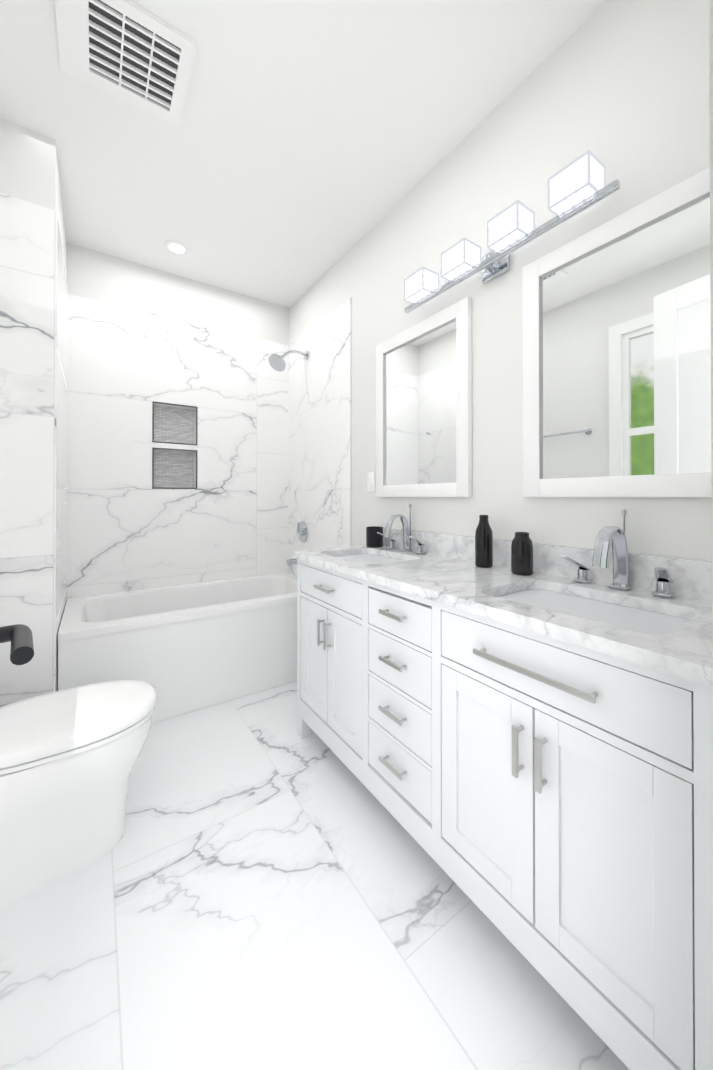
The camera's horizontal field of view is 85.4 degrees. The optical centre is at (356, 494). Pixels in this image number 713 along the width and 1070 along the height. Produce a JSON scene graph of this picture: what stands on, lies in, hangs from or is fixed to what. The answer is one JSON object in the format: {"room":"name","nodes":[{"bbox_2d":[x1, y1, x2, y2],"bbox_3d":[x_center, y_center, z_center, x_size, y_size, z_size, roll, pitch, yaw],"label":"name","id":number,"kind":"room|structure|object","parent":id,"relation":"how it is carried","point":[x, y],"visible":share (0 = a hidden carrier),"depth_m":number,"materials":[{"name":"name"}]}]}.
{"room":"bathroom","nodes":[
{"label":"bathroom","id":0,"kind":"room"},
{"bbox_2d":[0,118,66,280],"bbox_3d":[-1.828,-0.197,2.006,0.480,2.760,1.030,0,0,-34],"label":"wall","id":1,"kind":"structure","parent":0,"point":[29,169],"depth_m":1.67,"materials":[{"name":"white paint"}]},
{"bbox_2d":[0,193,57,706],"bbox_3d":[-1.492,-0.040,1.605,0.388,2.440,0.008,0,0,-34],"label":"wall tile","id":2,"kind":"structure","parent":1,"relation":"attached to","point":[28,337],"depth_m":1.66,"materials":[{"name":"stone"}]},
{"bbox_2d":[55,219,67,691],"bbox_3d":[-1.570,-0.037,2.059,0.008,2.440,0.830,0,0,-34],"label":"wall tile","id":3,"kind":"structure","parent":1,"relation":"attached to","point":[61,446],"depth_m":1.97,"materials":[{"name":"stone"}]},
{"bbox_2d":[67,243,288,345],"bbox_3d":[-1.285,-1.412,2.887,1.800,0.320,0.192,0,0,-34],"label":"wall","id":4,"kind":"structure","parent":0,"point":[98,276],"depth_m":2.74,"materials":[{"name":"white paint"}]},
{"bbox_2d":[0,0,605,307],"bbox_3d":[-0.221,-1.623,1.067,2.080,0.080,4.400,0,0,-34],"label":"ceiling","id":5,"kind":"structure","parent":0,"point":[297,153],"depth_m":1.63,"materials":[{"name":"white paint"}]},
{"bbox_2d":[55,0,195,125],"bbox_3d":[-0.822,-1.571,1.384,0.400,0.017,0.360,0,0,-34],"label":"air vent","id":6,"kind":"object","parent":5,"relation":"attached to","point":[134,54],"visible":0.98,"depth_m":1.37,"materials":[{"name":"white plastic"}]},
{"bbox_2d":[163,240,189,255],"bbox_3d":[-1.147,-1.573,2.469,0.156,0.004,0.156,0,0,-34],"label":"recessed light","id":7,"kind":"object","parent":5,"relation":"in","point":[177,248],"visible":1,"depth_m":2.47,"materials":[{"name":"white plastic"}]},
{"bbox_2d":[0,681,629,1069],"bbox_3d":[-0.221,1.217,1.052,2.080,0.080,4.400,0,0,-34],"label":"floor","id":8,"kind":"structure","parent":0,"point":[262,885],"depth_m":1.01,"materials":[{"name":"tile"}]},
{"bbox_2d":[0,680,157,907],"bbox_3d":[-1.046,0.775,1.244,0.723,0.806,0.420,0,0,-34],"label":"toilet","id":9,"kind":"object","parent":8,"relation":"on","point":[69,758],"visible":1,"depth_m":1.19,"materials":[{"name":"white ceramic"}]},
{"bbox_2d":[58,572,296,722],"bbox_3d":[-0.971,0.915,2.499,1.478,0.540,0.759,0,0,-34],"label":"bathtub","id":10,"kind":"object","parent":8,"relation":"on","point":[184,649],"visible":0.67,"depth_m":2.18,"materials":[{"name":"white ceramic"}]},
{"bbox_2d":[292,555,712,1069],"bbox_3d":[0.345,0.744,1.400,0.549,0.870,1.564,0,0,-34],"label":"bathroom vanity","id":11,"kind":"object","parent":8,"relation":"on","point":[527,760],"depth_m":0.85,"materials":[{"name":"white wood"}]},
{"bbox_2d":[292,545,711,678],"bbox_3d":[0.345,0.294,1.412,0.537,0.030,1.588,0,0,-34],"label":"countertop","id":12,"kind":"structure","parent":11,"relation":"on","point":[684,642],"depth_m":1.03,"materials":[{"name":"white stone"}]},
{"bbox_2d":[340,551,399,562],"bbox_3d":[0.055,0.375,1.798,0.318,0.152,0.448,0,0,-34],"label":"sink","id":13,"kind":"object","parent":12,"relation":"in","point":[364,556],"depth_m":1.93,"materials":[{"name":"white ceramic"}]},
{"bbox_2d":[366,526,382,547],"bbox_3d":[0.099,0.229,2.101,0.093,0.106,0.093,0,0,-34],"label":"cup","id":14,"kind":"object","parent":12,"relation":"on","point":[374,538],"visible":0.96,"depth_m":2.06,"materials":[{"name":"black ceramic"}]},
{"bbox_2d":[377,504,426,553],"bbox_3d":[0.207,0.165,1.903,0.165,0.232,0.275,0,0,-34],"label":"faucet","id":15,"kind":"object","parent":12,"relation":"on","point":[406,537],"visible":1,"depth_m":1.91,"materials":[{"name":"silver metal"}]},
{"bbox_2d":[475,515,492,567],"bbox_3d":[0.494,0.179,1.500,0.066,0.200,0.066,0,0,-34],"label":"bottle","id":16,"kind":"object","parent":12,"relation":"on","point":[483,545],"visible":1,"depth_m":1.47,"materials":[{"name":"black"}]},
{"bbox_2d":[511,532,532,575],"bbox_3d":[0.583,0.206,1.360,0.072,0.145,0.072,0,0,-34],"label":"bottle","id":17,"kind":"object","parent":12,"relation":"on","point":[522,554],"visible":1,"depth_m":1.33,"materials":[{"name":"black"}]},
{"bbox_2d":[500,583,683,630],"bbox_3d":[0.588,0.371,1.012,0.318,0.152,0.448,0,0,-34],"label":"sink","id":18,"kind":"object","parent":12,"relation":"in","point":[632,614],"depth_m":1.06,"materials":[{"name":"white ceramic"}]},
{"bbox_2d":[560,509,675,597],"bbox_3d":[0.740,0.161,1.117,0.165,0.232,0.275,0,0,-34],"label":"faucet","id":19,"kind":"object","parent":12,"relation":"on","point":[607,537],"visible":1,"depth_m":1.12,"materials":[{"name":"silver metal"}]},
{"bbox_2d":[289,0,711,561],"bbox_3d":[0.599,-0.200,1.615,0.100,2.760,4.400,0,0,-34],"label":"wall","id":20,"kind":"structure","parent":0,"point":[619,89],"depth_m":1.48,"materials":[{"name":"white paint"}]},
{"bbox_2d":[288,297,351,575],"bbox_3d":[-0.301,-0.033,2.846,0.008,2.440,0.950,0,0,-34],"label":"wall tile","id":21,"kind":"structure","parent":20,"relation":"attached to","point":[320,442],"depth_m":2.76,"materials":[{"name":"stone"}]},
{"bbox_2d":[268,350,308,371],"bbox_3d":[-0.494,-0.999,2.852,0.308,0.191,0.135,0,0,-34],"label":"shower head","id":22,"kind":"object","parent":21,"relation":"attached to","point":[277,362],"visible":1,"depth_m":2.81},
{"bbox_2d":[286,558,296,565],"bbox_3d":[-0.469,0.510,2.965,0.131,0.065,0.060,0,0,-34],"label":"tub spout","id":23,"kind":"object","parent":21,"relation":"attached to","point":[290,562],"visible":0.44,"depth_m":2.93,"materials":[{"name":"silver metal"}]},
{"bbox_2d":[296,521,307,541],"bbox_3d":[-0.441,0.288,2.986,0.062,0.164,0.164,0,0,-34],"label":"shower valve","id":24,"kind":"object","parent":21,"relation":"attached to","point":[302,531],"visible":1,"depth_m":2.97,"materials":[{"name":"silver metal"}]},
{"bbox_2d":[367,472,374,491],"bbox_3d":[0.085,-0.073,2.275,0.008,0.115,0.070,0,0,-34],"label":"outlet","id":25,"kind":"object","parent":20,"relation":"attached to","point":[370,481],"visible":1,"depth_m":2.27,"materials":[{"name":"white plastic"}]},
{"bbox_2d":[376,297,471,496],"bbox_3d":[0.304,-0.418,1.933,0.028,0.860,0.655,0,0,-34],"label":"mirror","id":26,"kind":"object","parent":20,"relation":"attached to","point":[423,408],"visible":0.96,"depth_m":1.87,"materials":[{"name":"white mirror"}]},
{"bbox_2d":[404,150,619,312],"bbox_3d":[0.515,-0.953,1.532,0.133,0.145,0.940,0,0,-34],"label":"sconce","id":27,"kind":"object","parent":20,"relation":"attached to","point":[578,185],"visible":0.98,"depth_m":1.40,"materials":[{"name":"white glass"}]},
{"bbox_2d":[383,527,711,598],"bbox_3d":[0.559,0.230,1.557,0.020,0.100,1.588,0,0,-34],"label":"backsplash","id":28,"kind":"structure","parent":20,"relation":"attached to","point":[690,577],"depth_m":1.28,"materials":[{"name":"white stone"}]},
{"bbox_2d":[522,167,711,496],"bbox_3d":[0.812,-0.422,1.184,0.028,0.860,0.645,0,0,-34],"label":"mirror","id":29,"kind":"object","parent":20,"relation":"attached to","point":[616,312],"visible":1,"depth_m":1.17,"materials":[{"name":"white mirror"}]},
{"bbox_2d":[709,0,712,681],"bbox_3d":[0.273,-0.207,0.331,2.080,2.760,0.120,0,0,-34],"label":"wall","id":30,"kind":"structure","parent":0,"point":[711,124],"depth_m":0.58,"materials":[{"name":"white paint"}]},
{"bbox_3d":[-0.433,-0.033,0.391,0.035,2.388,0.740,0,0,-41],"label":"door","id":31,"kind":"structure","parent":30,"relation":"in","visible":0},
{"bbox_2d":[0,624,33,664],"bbox_3d":[-0.599,0.234,0.571,0.184,0.054,0.162,0,0,-41],"label":"toilet paper holder","id":32,"kind":"object","parent":31,"relation":"attached to","point":[19,637],"visible":1,"depth_m":0.59,"materials":[{"name":"black metal"}]},
{"bbox_3d":[-1.311,-0.032,2.917,1.800,2.440,0.100,0,0,-34],"label":"wall","id":33,"kind":"structure","parent":0,"visible":0},
{"bbox_2d":[67,294,287,598],"bbox_3d":[-1.213,-0.033,2.861,1.500,2.440,0.102,0,0,-34],"label":"wall tile","id":34,"kind":"structure","parent":33,"relation":"attached to","point":[177,453],"depth_m":2.75,"materials":[{"name":"stone"}]}
]}

